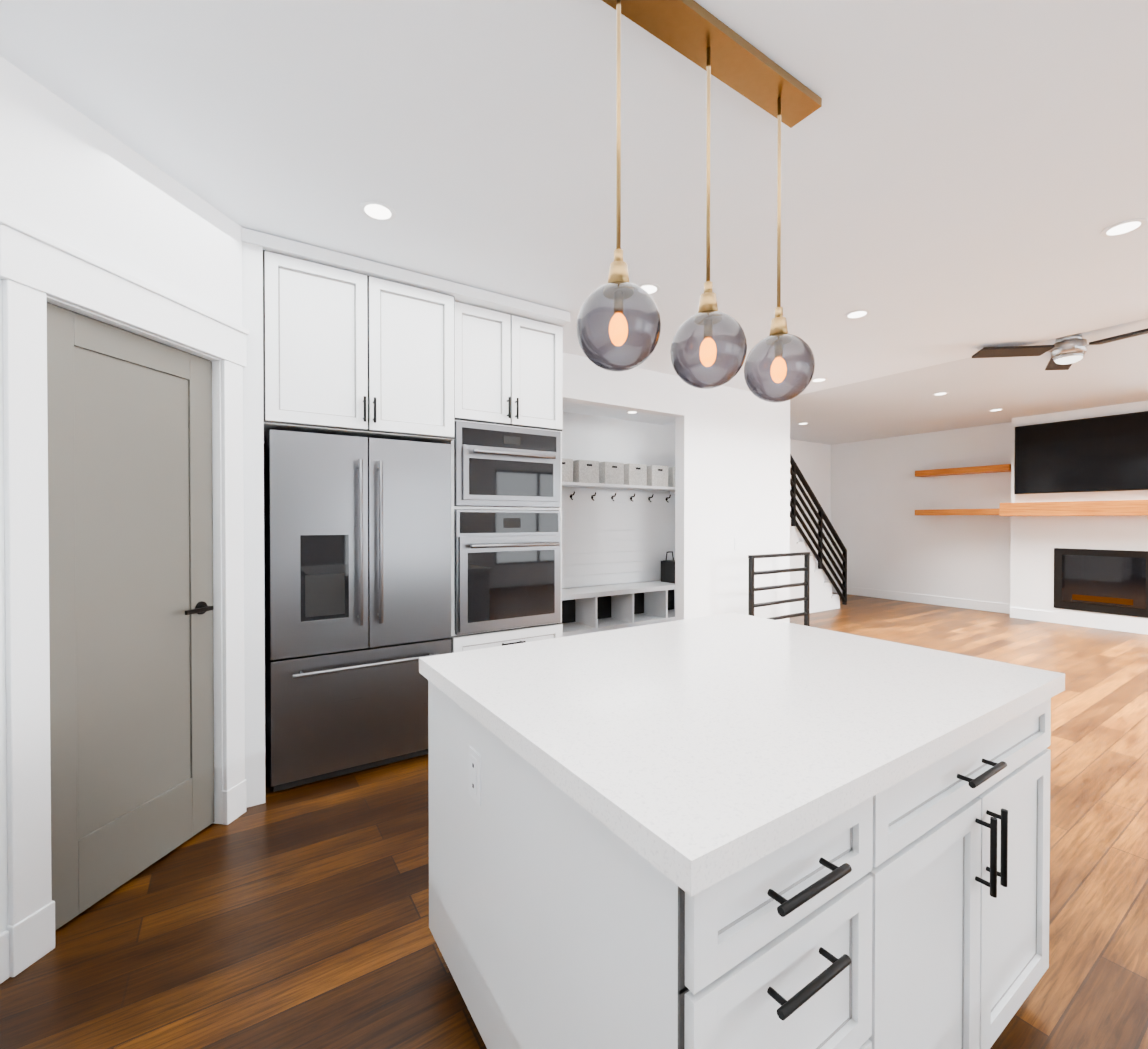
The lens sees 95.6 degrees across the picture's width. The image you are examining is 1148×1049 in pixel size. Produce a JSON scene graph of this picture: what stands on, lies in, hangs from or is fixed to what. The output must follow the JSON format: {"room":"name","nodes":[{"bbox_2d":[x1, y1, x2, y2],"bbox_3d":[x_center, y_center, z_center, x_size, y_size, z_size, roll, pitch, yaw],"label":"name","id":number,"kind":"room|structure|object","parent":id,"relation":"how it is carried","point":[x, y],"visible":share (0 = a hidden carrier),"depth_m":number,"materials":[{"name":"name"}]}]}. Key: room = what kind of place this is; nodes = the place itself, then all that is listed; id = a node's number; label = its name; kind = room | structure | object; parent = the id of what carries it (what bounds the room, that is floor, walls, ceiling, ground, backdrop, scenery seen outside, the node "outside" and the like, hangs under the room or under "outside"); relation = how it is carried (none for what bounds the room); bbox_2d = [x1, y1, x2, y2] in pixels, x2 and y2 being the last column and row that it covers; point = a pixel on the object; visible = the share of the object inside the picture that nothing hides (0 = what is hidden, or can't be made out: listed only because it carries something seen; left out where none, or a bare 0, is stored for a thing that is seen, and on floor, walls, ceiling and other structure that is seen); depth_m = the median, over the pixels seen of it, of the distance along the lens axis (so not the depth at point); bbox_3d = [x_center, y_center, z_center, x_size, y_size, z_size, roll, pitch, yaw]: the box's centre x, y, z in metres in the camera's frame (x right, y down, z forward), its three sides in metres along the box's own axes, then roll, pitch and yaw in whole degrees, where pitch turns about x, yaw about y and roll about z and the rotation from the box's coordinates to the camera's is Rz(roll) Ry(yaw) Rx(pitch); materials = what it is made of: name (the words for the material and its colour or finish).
{"room":"kitchen","nodes":[
{"label":"kitchen","id":0,"kind":"room"},
{"bbox_2d":[0,56,244,933],"bbox_3d":[-1.670,-0.100,1.934,0.120,2.860,0.995,0,0,9],"label":"wall","id":1,"kind":"structure","parent":0,"point":[71,176],"depth_m":1.78,"materials":[{"name":"paint"}]},
{"bbox_2d":[0,213,248,976],"bbox_3d":[-1.647,0.217,1.966,0.156,2.225,0.930,0,0,9],"label":"door frame","id":2,"kind":"structure","parent":1,"relation":"attached to","point":[38,270],"depth_m":1.61,"materials":[{"name":"paint"}]},
{"bbox_2d":[46,302,213,930],"bbox_3d":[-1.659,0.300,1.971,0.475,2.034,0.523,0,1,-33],"label":"pantry door","id":3,"kind":"structure","parent":1,"relation":"in","point":[130,507],"depth_m":1.92,"materials":[{"name":"grey wood"}]},
{"bbox_2d":[264,352,791,622],"bbox_3d":[-0.327,-0.119,4.130,6.500,2.860,0.120,0,1,-33],"label":"wall","id":4,"kind":"structure","parent":0,"point":[725,451],"depth_m":5.32,"materials":[{"name":"paint"}]},
{"bbox_2d":[253,231,468,446],"bbox_3d":[-1.241,-0.932,3.036,1.010,0.884,0.697,0,1,-33],"label":"upper cabinet","id":5,"kind":"object","parent":4,"relation":"attached to","point":[338,343],"depth_m":2.70,"materials":[{"name":"white wood"}]},
{"bbox_2d":[469,291,564,434],"bbox_3d":[-0.565,-0.997,3.513,0.771,0.762,0.637,0,1,-33],"label":"upper cabinet","id":6,"kind":"object","parent":4,"relation":"attached to","point":[516,349],"depth_m":3.25,"materials":[{"name":"white wood"}]},
{"bbox_2d":[454,421,560,506],"bbox_3d":[-0.535,-0.363,3.471,0.717,0.496,0.688,0,1,-33],"label":"microwave","id":7,"kind":"object","parent":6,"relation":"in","point":[500,466],"visible":0.94,"depth_m":3.21,"materials":[{"name":"silver metal"}]},
{"bbox_2d":[562,458,674,493],"bbox_3d":[0.581,-0.609,6.759,2.300,0.345,0.357,0,1,-33],"label":"shelf","id":8,"kind":"object","parent":4,"relation":"attached to","point":[594,474],"visible":0.69,"depth_m":6.56,"materials":[{"name":"paint"}]},
{"bbox_2d":[562,490,674,503],"bbox_3d":[0.522,-0.362,6.853,2.300,0.140,0.109,0,1,-33],"label":"hook rail","id":9,"kind":"object","parent":4,"relation":"attached to","point":[596,496],"visible":0.79,"depth_m":6.92,"materials":[{"name":"paint"}]},
{"bbox_2d":[562,501,674,587],"bbox_3d":[0.487,0.222,6.911,2.300,1.130,0.014,0,1,-33],"label":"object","id":10,"kind":"structure","parent":4,"relation":"attached to","point":[653,526],"depth_m":6.94,"materials":[{"name":"paint"}]},
{"bbox_2d":[0,592,1147,1048],"bbox_3d":[2.870,1.371,2.994,10.840,0.100,9.440,0,1,-33],"label":"floor","id":11,"kind":"structure","parent":0,"point":[294,918],"depth_m":1.77,"materials":[{"name":"brown wood"}]},
{"bbox_2d":[264,429,450,791],"bbox_3d":[-1.253,0.428,3.019,0.906,1.785,0.724,0,1,-33],"label":"fridge","id":12,"kind":"object","parent":11,"relation":"on","point":[357,573],"visible":0.88,"depth_m":2.72,"materials":[{"name":"silver metal"}]},
{"bbox_2d":[450,611,562,652],"bbox_3d":[-0.565,0.984,3.529,0.726,0.665,0.637,0,1,-33],"label":"base cabinet","id":13,"kind":"object","parent":11,"relation":"on","point":[473,641],"depth_m":3.23,"materials":[{"name":"white wood"}]},
{"bbox_2d":[454,510,560,634],"bbox_3d":[-0.533,0.278,3.474,0.717,0.739,0.694,0,1,-33],"label":"built-in oven","id":14,"kind":"object","parent":13,"relation":"in","point":[507,569],"visible":0.96,"depth_m":3.21,"materials":[{"name":"silver metal"}]},
{"bbox_2d":[562,580,674,636],"bbox_3d":[0.624,1.043,6.708,2.300,0.488,0.482,0,1,-33],"label":"bench","id":15,"kind":"object","parent":11,"relation":"on","point":[589,609],"visible":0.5,"depth_m":6.61,"materials":[{"name":"paint"}]},
{"bbox_2d":[661,551,674,583],"bbox_3d":[1.397,0.585,7.184,0.280,0.415,0.280,0,1,-33],"label":"tote bag","id":16,"kind":"object","parent":15,"relation":"on","point":[667,571],"visible":0.52,"depth_m":7.11,"materials":[{"name":"black fabric"}]},
{"bbox_2d":[428,684,1064,1048],"bbox_3d":[0.445,0.893,1.497,1.399,0.880,1.128,0,1,-33],"label":"kitchen island","id":17,"kind":"object","parent":11,"relation":"on","point":[913,913],"depth_m":1.00,"materials":[{"name":"wood"}]},
{"bbox_2d":[419,612,1064,899],"bbox_3d":[0.436,0.431,1.510,1.434,0.044,1.134,0,1,-33],"label":"island countertop","id":18,"kind":"structure","parent":17,"relation":"on","point":[700,744],"depth_m":1.12,"materials":[{"name":"white stone"}]},
{"bbox_2d":[748,552,809,625],"bbox_3d":[2.128,0.799,5.370,0.960,0.998,0.050,0,1,-33],"label":"guard railing","id":19,"kind":"object","parent":11,"relation":"on","point":[805,584],"visible":0.75,"depth_m":5.37,"materials":[{"name":"black metal"}]},
{"bbox_2d":[789,527,839,613],"bbox_3d":[2.762,0.136,7.737,2.385,2.288,1.111,0,1,-33],"label":"stairs","id":20,"kind":"structure","parent":11,"relation":"on","point":[823,597],"depth_m":7.53,"materials":[{"name":"paint"}]},
{"bbox_2d":[790,454,846,604],"bbox_3d":[3.153,-0.313,7.290,2.360,3.074,0.068,0,1,-33],"label":"stair railing","id":21,"kind":"object","parent":20,"relation":"attached to","point":[820,526],"visible":0.65,"depth_m":7.53,"materials":[{"name":"black metal"}]},
{"bbox_2d":[0,0,1147,444],"bbox_3d":[2.870,-1.459,2.970,10.840,0.160,9.440,0,1,-33],"label":"ceiling","id":22,"kind":"structure","parent":0,"point":[964,182],"depth_m":1.96,"materials":[{"name":"paint"}]},
{"bbox_2d":[360,200,395,221],"bbox_3d":[-0.859,-1.380,2.280,0.148,0.026,0.148,0,0,12],"label":"recessed light","id":23,"kind":"object","parent":22,"relation":"in","point":[378,210],"depth_m":2.27,"materials":[{"name":"paint"}]},
{"bbox_2d":[638,283,659,294],"bbox_3d":[0.430,-1.387,3.050,0.148,0.026,0.148,0,1,-42],"label":"recessed light","id":24,"kind":"object","parent":22,"relation":"in","point":[652,288],"depth_m":3.02,"materials":[{"name":"paint"}]},
{"bbox_2d":[576,0,821,402],"bbox_3d":[0.379,-0.875,1.468,0.920,0.978,0.210,0,1,-33],"label":"pendant lights","id":25,"kind":"object","parent":22,"relation":"hanging from","point":[701,37],"visible":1,"depth_m":1.43,"materials":[{"name":"grey glass"}]},
{"bbox_2d":[811,378,826,381],"bbox_3d":[2.364,-1.404,5.027,0.148,0.026,0.148,0,0,12],"label":"recessed light","id":26,"kind":"object","parent":22,"relation":"in","point":[816,379],"depth_m":5.02,"materials":[{"name":"paint"}]},
{"bbox_2d":[844,309,869,318],"bbox_3d":[1.860,-1.390,3.421,0.148,0.026,0.148,0,0,12],"label":"recessed light","id":27,"kind":"object","parent":22,"relation":"in","point":[855,314],"depth_m":3.41,"materials":[{"name":"paint"}]},
{"bbox_2d":[932,392,948,395],"bbox_3d":[4.069,-1.460,5.781,0.148,0.026,0.148,0,0,12],"label":"recessed light","id":28,"kind":"object","parent":22,"relation":"in","point":[940,393],"depth_m":5.76,"materials":[{"name":"paint"}]},
{"bbox_2d":[972,328,1147,369],"bbox_3d":[3.869,-1.333,3.936,1.166,0.204,1.113,0,1,-33],"label":"ceiling fan","id":29,"kind":"object","parent":22,"relation":"hanging from","point":[1067,352],"visible":1,"depth_m":3.96,"materials":[{"name":"brown wood"}]},
{"bbox_2d":[1101,218,1146,236],"bbox_3d":[2.543,-1.381,2.410,0.148,0.026,0.148,0,1,30],"label":"recessed light","id":30,"kind":"object","parent":22,"relation":"in","point":[1127,226],"depth_m":2.40,"materials":[{"name":"paint"}]},
{"bbox_2d":[792,439,831,581],"bbox_3d":[1.580,-0.149,7.703,7.580,2.860,0.120,0,1,-33],"label":"wall","id":31,"kind":"structure","parent":0,"point":[814,460],"depth_m":9.47,"materials":[{"name":"paint"}]},
{"bbox_2d":[832,422,1011,603],"bbox_3d":[7.326,-0.135,5.960,0.120,2.860,9.320,0,1,-33],"label":"wall","id":32,"kind":"structure","parent":0,"point":[877,492],"depth_m":8.39,"materials":[{"name":"paint"}]},
{"bbox_2d":[832,585,1009,613],"bbox_3d":[5.557,1.203,8.561,0.014,0.140,2.770,0,1,-33],"label":"baseboard","id":33,"kind":"structure","parent":32,"relation":"attached to","point":[892,595],"depth_m":8.32,"materials":[{"name":"paint"}]},
{"bbox_2d":[1010,401,1147,634],"bbox_3d":[6.664,-0.139,6.531,0.366,2.860,1.800,0,1,-33],"label":"wall","id":34,"kind":"structure","parent":0,"point":[1088,571],"depth_m":6.59,"materials":[{"name":"paint"}]},
{"bbox_2d":[999,500,1147,515],"bbox_3d":[6.439,-0.198,6.384,0.217,0.180,1.920,0,1,-33],"label":"mantel shelf","id":35,"kind":"object","parent":34,"relation":"attached to","point":[1109,508],"visible":1,"depth_m":6.46,"materials":[{"name":"brown wood"}]},
{"bbox_2d":[1014,411,1147,493],"bbox_3d":[6.508,-0.869,6.423,0.049,0.920,1.700,0,1,-33],"label":"tv","id":36,"kind":"object","parent":34,"relation":"attached to","point":[1102,453],"visible":1,"depth_m":6.54,"materials":[{"name":"black glass"},{"name":"black plastic"}]}
]}

